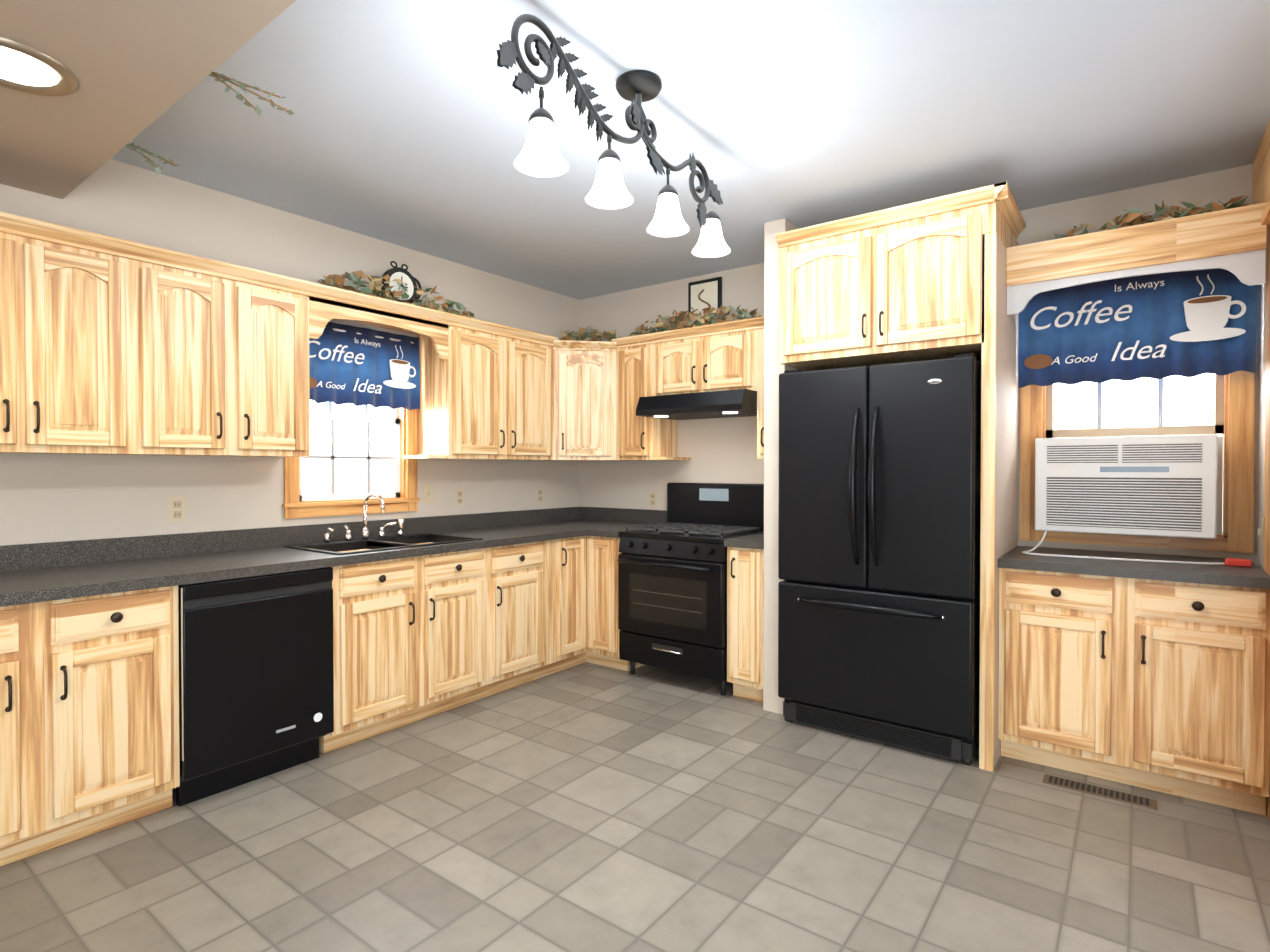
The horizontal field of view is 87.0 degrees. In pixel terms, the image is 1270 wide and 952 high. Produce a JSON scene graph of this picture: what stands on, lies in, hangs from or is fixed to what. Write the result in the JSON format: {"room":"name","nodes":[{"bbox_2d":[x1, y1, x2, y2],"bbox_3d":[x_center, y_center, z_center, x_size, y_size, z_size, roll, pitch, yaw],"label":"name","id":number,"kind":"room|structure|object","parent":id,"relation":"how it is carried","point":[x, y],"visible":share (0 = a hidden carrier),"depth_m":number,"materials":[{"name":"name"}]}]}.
{"room":"kitchen","nodes":[
{"label":"kitchen","id":0,"kind":"room"},
{"bbox_2d":[0,159,579,545],"bbox_3d":[-2.148,-0.042,3.137,0.150,2.640,5.790,0,1,37],"label":"wall","id":1,"kind":"structure","parent":0,"point":[45,498],"depth_m":3.23,"materials":[{"name":"paint"}]},
{"bbox_2d":[0,212,139,454],"bbox_3d":[-2.328,-0.505,2.496,0.323,0.836,0.677,0,1,37],"label":"upper cabinet","id":2,"kind":"object","parent":1,"relation":"attached to","point":[109,345],"depth_m":2.51,"materials":[{"name":"brown wood"}]},
{"bbox_2d":[168,497,185,522],"bbox_3d":[-2.099,0.154,3.071,0.006,0.116,0.072,0,1,37],"label":"electrical outlet","id":3,"kind":"object","parent":1,"relation":"attached to","point":[176,509],"visible":1,"depth_m":3.07,"materials":[{"name":"beige plastic"}]},
{"bbox_2d":[140,243,315,456],"bbox_3d":[-1.910,-0.511,3.052,0.323,0.836,0.715,0,1,37],"label":"upper cabinet","id":4,"kind":"object","parent":1,"relation":"attached to","point":[224,347],"depth_m":2.92,"materials":[{"name":"brown wood"}]},
{"bbox_2d":[0,506,579,572],"bbox_3d":[-1.725,0.310,3.559,0.020,0.100,4.308,0,1,37],"label":"backsplash","id":5,"kind":"structure","parent":1,"relation":"attached to","point":[35,555],"depth_m":3.18,"materials":[{"name":"grey stone"}]},
{"bbox_2d":[282,400,419,518],"bbox_3d":[-1.611,-0.282,3.794,0.155,0.994,0.810,0,1,37],"label":"window","id":6,"kind":"structure","parent":1,"relation":"in","point":[351,462],"depth_m":3.85,"materials":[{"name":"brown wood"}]},
{"bbox_2d":[309,322,419,409],"bbox_3d":[-1.532,-0.608,3.731,0.046,0.441,0.776,0,1,37],"label":"curtain valance","id":7,"kind":"object","parent":6,"relation":"attached to","point":[357,366],"visible":0.94,"depth_m":3.75,"materials":[{"name":"fabric"}]},
{"bbox_2d":[309,345,416,388],"bbox_3d":[-1.518,-0.607,3.716,0.005,0.299,0.705,0,1,37],"label":"print","id":8,"kind":"object","parent":7,"relation":"attached to","point":[399,369],"depth_m":3.76,"materials":[{"name":"white"}]},
{"bbox_2d":[423,484,432,502],"bbox_3d":[-1.278,0.107,4.155,0.014,0.116,0.072,0,1,37],"label":"light switch","id":9,"kind":"object","parent":1,"relation":"attached to","point":[428,492],"visible":1,"depth_m":4.15,"materials":[{"name":"beige plastic"}]},
{"bbox_2d":[455,489,463,506],"bbox_3d":[-1.137,0.140,4.349,0.006,0.116,0.072,0,1,37],"label":"electrical outlet","id":10,"kind":"object","parent":1,"relation":"attached to","point":[459,497],"visible":1,"depth_m":4.34,"materials":[{"name":"beige plastic"}]},
{"bbox_2d":[412,312,559,460],"bbox_3d":[-0.897,-0.525,4.351,0.379,0.836,0.939,0,1,37],"label":"upper cabinet","id":11,"kind":"object","parent":1,"relation":"attached to","point":[489,391],"depth_m":4.11,"materials":[{"name":"brown wood"}]},
{"bbox_2d":[316,270,473,317],"bbox_3d":[-1.335,-1.027,3.809,0.252,0.172,0.973,0,1,37],"label":"garland","id":12,"kind":"object","parent":11,"relation":"on","point":[356,277],"visible":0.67,"depth_m":3.69,"materials":[{"name":"brown plant"}]},
{"bbox_2d":[381,261,421,302],"bbox_3d":[-1.323,-1.075,3.815,0.060,0.269,0.253,0,1,37],"label":"clock","id":13,"kind":"object","parent":11,"relation":"on","point":[403,275],"visible":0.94,"depth_m":3.79,"materials":[{"name":"black metal"}]},
{"bbox_2d":[537,488,543,502],"bbox_3d":[-0.698,0.143,4.933,0.006,0.116,0.072,0,1,37],"label":"electrical outlet","id":14,"kind":"object","parent":1,"relation":"attached to","point":[540,495],"visible":1,"depth_m":4.93,"materials":[{"name":"beige plastic"}]},
{"bbox_2d":[560,340,607,460],"bbox_3d":[-0.377,-0.521,4.852,0.608,0.816,0.608,0,1,37],"label":"upper cabinet","id":15,"kind":"object","parent":1,"relation":"attached to","point":[583,364],"depth_m":4.62,"materials":[{"name":"brown wood"}]},
{"bbox_2d":[0,662,1269,951],"bbox_3d":[0.281,1.324,1.230,6.344,0.050,5.940,0,1,37],"label":"floor","id":16,"kind":"structure","parent":0,"point":[586,806],"depth_m":2.29,"materials":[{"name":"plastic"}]},
{"bbox_2d":[0,601,43,866],"bbox_3d":[-2.362,0.851,2.213,0.628,0.874,0.461,0,1,37],"label":"base cabinet","id":17,"kind":"object","parent":16,"relation":"on","point":[21,626],"depth_m":2.20,"materials":[{"name":"brown wood"}]},
{"bbox_2d":[44,585,179,850],"bbox_3d":[-2.098,0.848,2.563,0.628,0.874,0.416,0,1,37],"label":"base cabinet","id":18,"kind":"object","parent":16,"relation":"on","point":[111,663],"depth_m":2.37,"materials":[{"name":"brown wood"}]},
{"bbox_2d":[0,521,643,608],"bbox_3d":[-1.476,0.382,3.373,0.643,0.040,4.308,0,1,37],"label":"countertop","id":19,"kind":"structure","parent":18,"relation":"on","point":[101,578],"depth_m":2.79,"materials":[{"name":"grey stone"}]},
{"bbox_2d":[324,493,407,540],"bbox_3d":[-1.425,0.221,3.659,0.199,0.260,0.463,0,1,37],"label":"faucet","id":20,"kind":"object","parent":19,"relation":"on","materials":[{"name":"silver metal"}]},
{"bbox_2d":[284,533,483,556],"bbox_3d":[-1.316,0.459,3.574,0.530,0.216,0.850,0,1,37],"label":"sink","id":21,"kind":"object","parent":19,"relation":"in","point":[394,540],"depth_m":3.62,"materials":[{"name":"black metal"}]},
{"bbox_2d":[176,567,333,806],"bbox_3d":[-1.768,0.846,2.954,0.589,0.868,0.596,0,1,37],"label":"dishwasher","id":22,"kind":"object","parent":16,"relation":"on","point":[256,681],"visible":0.79,"depth_m":2.75,"materials":[{"name":"black metal"}]},
{"bbox_2d":[272,557,423,752],"bbox_3d":[-1.471,0.838,3.396,0.628,0.874,0.456,0,1,37],"label":"base cabinet","id":23,"kind":"object","parent":16,"relation":"on","point":[378,606],"depth_m":3.20,"materials":[{"name":"brown wood"}]},
{"bbox_2d":[424,549,491,717],"bbox_3d":[-1.199,0.834,3.758,0.628,0.874,0.449,0,1,37],"label":"base cabinet","id":24,"kind":"object","parent":16,"relation":"on","point":[434,615],"depth_m":3.58,"materials":[{"name":"brown wood"}]},
{"bbox_2d":[492,541,551,694],"bbox_3d":[-0.914,0.830,4.137,0.628,0.874,0.500,0,1,37],"label":"base cabinet","id":25,"kind":"object","parent":16,"relation":"on","point":[521,574],"depth_m":3.96,"materials":[{"name":"brown wood"}]},
{"bbox_2d":[552,533,587,673],"bbox_3d":[-0.639,0.827,4.463,0.675,0.874,0.352,0,1,37],"label":"base cabinet","id":26,"kind":"object","parent":16,"relation":"on","point":[569,554],"depth_m":4.29,"materials":[{"name":"brown wood"}]},
{"bbox_2d":[588,525,636,536],"bbox_3d":[-0.017,0.369,4.569,0.249,0.040,0.643,0,1,37],"label":"countertop","id":27,"kind":"structure","parent":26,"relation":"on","point":[613,530],"depth_m":4.37,"materials":[{"name":"grey stone"}]},
{"bbox_2d":[588,533,643,670],"bbox_3d":[-0.048,0.826,4.565,0.282,0.874,0.694,0,1,37],"label":"base cabinet","id":28,"kind":"object","parent":16,"relation":"on","point":[603,631],"depth_m":4.34,"materials":[{"name":"brown wood"}]},
{"bbox_2d":[618,483,763,695],"bbox_3d":[0.362,0.659,4.230,0.760,1.215,0.687,0,1,37],"label":"gas range","id":29,"kind":"object","parent":16,"relation":"on","point":[672,593],"visible":0.88,"depth_m":4.05,"materials":[{"name":"black metal"}]},
{"bbox_2d":[727,549,763,701],"bbox_3d":[0.796,0.832,3.971,0.240,0.874,0.628,0,1,37],"label":"base cabinet","id":30,"kind":"object","parent":16,"relation":"on","point":[745,567],"depth_m":3.72,"materials":[{"name":"brown wood"}]},
{"bbox_2d":[724,533,763,548],"bbox_3d":[0.791,0.375,3.960,0.241,0.040,0.643,0,1,37],"label":"countertop","id":31,"kind":"structure","parent":30,"relation":"on","point":[755,541],"depth_m":3.74,"materials":[{"name":"grey stone"}]},
{"bbox_2d":[778,353,980,764],"bbox_3d":[1.289,0.366,3.420,0.910,1.818,0.831,0,1,37],"label":"refrigerator","id":32,"kind":"object","parent":16,"relation":"on","point":[879,525],"visible":0.98,"depth_m":3.11,"materials":[{"name":"black metal"}]},
{"bbox_2d":[775,181,1025,770],"bbox_3d":[1.368,0.016,3.442,1.051,2.518,0.771,0,1,37],"label":"cabinet surround","id":33,"kind":"object","parent":16,"relation":"on","point":[914,281],"visible":0.98,"depth_m":3.08,"materials":[{"name":"brown wood"}]},
{"bbox_2d":[1042,774,1157,809],"bbox_3d":[1.882,1.280,2.722,0.380,0.006,0.090,0,1,37],"label":"floor vent","id":34,"kind":"object","parent":16,"relation":"in","point":[1145,802],"visible":1,"depth_m":2.71,"materials":[{"name":"brown"}]},
{"bbox_2d":[998,546,1269,815],"bbox_3d":[2.146,0.823,2.948,0.889,0.914,0.641,0,1,37],"label":"run of base cabinets in the alcove","id":35,"kind":"object","parent":16,"relation":"on","point":[1154,676],"visible":1,"depth_m":2.70,"materials":[{"name":"brown wood"}]},
{"bbox_2d":[998,546,1269,589],"bbox_3d":[2.151,0.386,2.950,0.889,0.040,0.623,0,1,37],"label":"countertop","id":36,"kind":"structure","parent":35,"relation":"on","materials":[{"name":"laminate"}]},
{"bbox_2d":[110,0,1269,299],"bbox_3d":[0.281,-1.391,1.200,6.344,0.100,5.940,0,1,37],"label":"ceiling","id":37,"kind":"structure","parent":0,"point":[406,124],"depth_m":2.52,"materials":[{"name":"paint"}]},
{"bbox_2d":[0,0,295,198],"bbox_3d":[-0.671,-1.213,-0.064,6.040,0.223,2.468,0,1,37],"label":"ceiling soffit","id":38,"kind":"object","parent":37,"relation":"attached to","point":[136,67],"visible":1,"depth_m":1.84,"materials":[{"name":"paint"}]},
{"bbox_2d":[0,37,77,95],"bbox_3d":[-1.701,-1.114,1.825,0.284,0.016,0.284,0,1,37],"label":"recessed light","id":39,"kind":"object","parent":38,"relation":"attached to","point":[26,69],"visible":1,"depth_m":1.86,"materials":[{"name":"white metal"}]},
{"bbox_2d":[125,142,179,173],"bbox_3d":[-1.701,-1.111,2.356,0.113,0.114,0.149,0,1,37],"label":"sprig","id":40,"kind":"object","parent":38,"relation":"hanging from","point":[134,146],"visible":0.94,"depth_m":2.35,"materials":[{"name":"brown plant"}]},
{"bbox_2d":[208,72,293,115],"bbox_3d":[-1.138,-1.129,1.977,0.142,0.073,0.207,0,1,37],"label":"sprig","id":41,"kind":"object","parent":38,"relation":"hanging from","point":[257,109],"visible":0.92,"depth_m":1.98,"materials":[{"name":"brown plant"}]},
{"bbox_2d":[496,14,730,257],"bbox_3d":[-0.009,-1.125,2.277,0.160,0.450,1.209,0,1,37],"label":"ceiling light","id":42,"kind":"object","parent":37,"relation":"hanging from","point":[540,155],"visible":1,"depth_m":2.15,"materials":[{"name":"black metal"}]},
{"bbox_2d":[763,218,802,713],"bbox_3d":[0.939,-0.049,3.848,0.120,2.638,0.638,0,1,37],"label":"wall","id":43,"kind":"structure","parent":0,"point":[773,701],"depth_m":3.60,"materials":[{"name":"paint"}]},
{"bbox_2d":[579,164,1260,565],"bbox_3d":[1.243,-0.052,4.114,4.094,2.640,0.150,0,1,37],"label":"wall","id":44,"kind":"structure","parent":0,"point":[719,450],"depth_m":4.45,"materials":[{"name":"paint"}]},
{"bbox_2d":[580,507,666,524],"bbox_3d":[-0.079,0.294,5.004,0.872,0.100,0.020,0,1,37],"label":"backsplash","id":45,"kind":"structure","parent":44,"relation":"attached to","point":[586,513],"depth_m":5.00,"materials":[{"name":"grey stone"}]},
{"bbox_2d":[608,333,679,460],"bbox_3d":[0.036,-0.529,4.684,0.375,0.836,0.379,0,1,37],"label":"upper cabinet","id":46,"kind":"object","parent":44,"relation":"attached to","point":[631,437],"depth_m":4.58,"materials":[{"name":"brown wood"}]},
{"bbox_2d":[559,326,620,341],"bbox_3d":[-0.322,-1.019,4.839,0.414,0.132,0.404,0,1,37],"label":"garland","id":47,"kind":"object","parent":46,"relation":"on","point":[583,334],"visible":0.77,"depth_m":4.79,"materials":[{"name":"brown plant"}]},
{"bbox_2d":[629,305,762,335],"bbox_3d":[0.391,-1.034,4.460,0.999,0.170,0.242,0,1,37],"label":"garland","id":48,"kind":"object","parent":46,"relation":"on","point":[680,320],"visible":0.56,"depth_m":4.40,"materials":[{"name":"brown plant"}]},
{"bbox_2d":[649,491,656,507],"bbox_3d":[0.130,0.169,4.854,0.072,0.116,0.006,0,1,37],"label":"electrical outlet","id":49,"kind":"object","parent":44,"relation":"attached to","point":[652,498],"visible":1,"depth_m":4.85,"materials":[{"name":"beige plastic"}]},
{"bbox_2d":[652,318,755,395],"bbox_3d":[0.510,-0.729,4.360,0.770,0.428,0.323,0,1,37],"label":"upper cabinet","id":50,"kind":"object","parent":44,"relation":"attached to","point":[718,356],"depth_m":4.21,"materials":[{"name":"brown wood"}]},
{"bbox_2d":[636,389,756,419],"bbox_3d":[0.459,-0.447,4.295,0.764,0.131,0.493,0,1,37],"label":"range hood","id":51,"kind":"object","parent":50,"relation":"attached to","point":[722,404],"visible":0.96,"depth_m":4.10,"materials":[{"name":"black metal"}]},
{"bbox_2d":[688,277,721,320],"bbox_3d":[0.473,-1.188,4.565,0.260,0.300,0.032,0,1,37],"label":"picture","id":52,"kind":"object","parent":44,"relation":"attached to","point":[705,293],"visible":0.77,"depth_m":4.55,"materials":[{"name":"black metal"}]},
{"bbox_2d":[756,316,763,458],"bbox_3d":[0.901,-0.522,4.068,0.208,0.836,0.323,0,1,37],"label":"upper cabinet","id":53,"kind":"object","parent":44,"relation":"attached to","point":[759,320],"depth_m":3.98,"materials":[{"name":"brown wood"}]},
{"bbox_2d":[1006,202,1266,314],"bbox_3d":[2.204,-0.903,3.012,0.882,0.305,0.438,0,1,37],"label":"cornice","id":54,"kind":"structure","parent":44,"relation":"attached to","point":[1232,240],"depth_m":2.80,"materials":[{"name":"brown wood"}]},
{"bbox_2d":[1053,195,1250,239],"bbox_3d":[2.200,-1.112,2.881,0.720,0.131,0.194,0,1,37],"label":"garland","id":55,"kind":"object","parent":54,"relation":"on","point":[1132,216],"visible":0.4,"depth_m":2.83,"materials":[{"name":"brown plant"}]},
{"bbox_2d":[1019,371,1255,566],"bbox_3d":[2.313,-0.254,3.144,0.890,1.235,0.710,0,1,37],"label":"alcove window","id":56,"kind":"structure","parent":44,"relation":"in","point":[1168,462],"depth_m":3.08,"materials":[{"name":"white plastic"}]},
{"bbox_2d":[1018,268,1256,387],"bbox_3d":[2.283,-0.706,3.104,0.901,0.531,0.047,0,1,37],"label":"curtain valance","id":57,"kind":"object","parent":56,"relation":"attached to","point":[1192,323],"visible":0.98,"depth_m":3.07,"materials":[{"name":"fabric"}]},
{"bbox_2d":[1252,119,1269,821],"bbox_3d":[2.207,-0.031,2.280,0.043,2.638,1.618,0,1,37],"label":"trim","id":58,"kind":"structure","parent":44,"relation":"attached to","point":[1261,178],"depth_m":2.60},
{"bbox_2d":[1258,241,1266,570],"bbox_3d":[2.280,-0.032,2.214,0.150,2.640,1.640,0,1,37],"label":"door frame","id":59,"kind":"structure","parent":44,"relation":"attached to","point":[1262,397],"depth_m":2.83,"materials":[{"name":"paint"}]},
{"bbox_2d":[1258,517,1263,545],"bbox_3d":[2.610,0.232,2.795,0.014,0.116,0.072,0,1,37],"label":"light switch","id":60,"kind":"object","parent":59,"relation":"attached to","point":[1261,531],"visible":0.96,"depth_m":2.79,"materials":[{"name":"beige plastic"}]},
{"bbox_2d":[994,235,1018,766],"bbox_3d":[1.758,0.113,3.201,0.040,2.330,0.688,0,1,37],"label":"wall","id":61,"kind":"structure","parent":0,"point":[1007,422],"depth_m":3.09,"materials":[{"name":"paint"}]}
]}

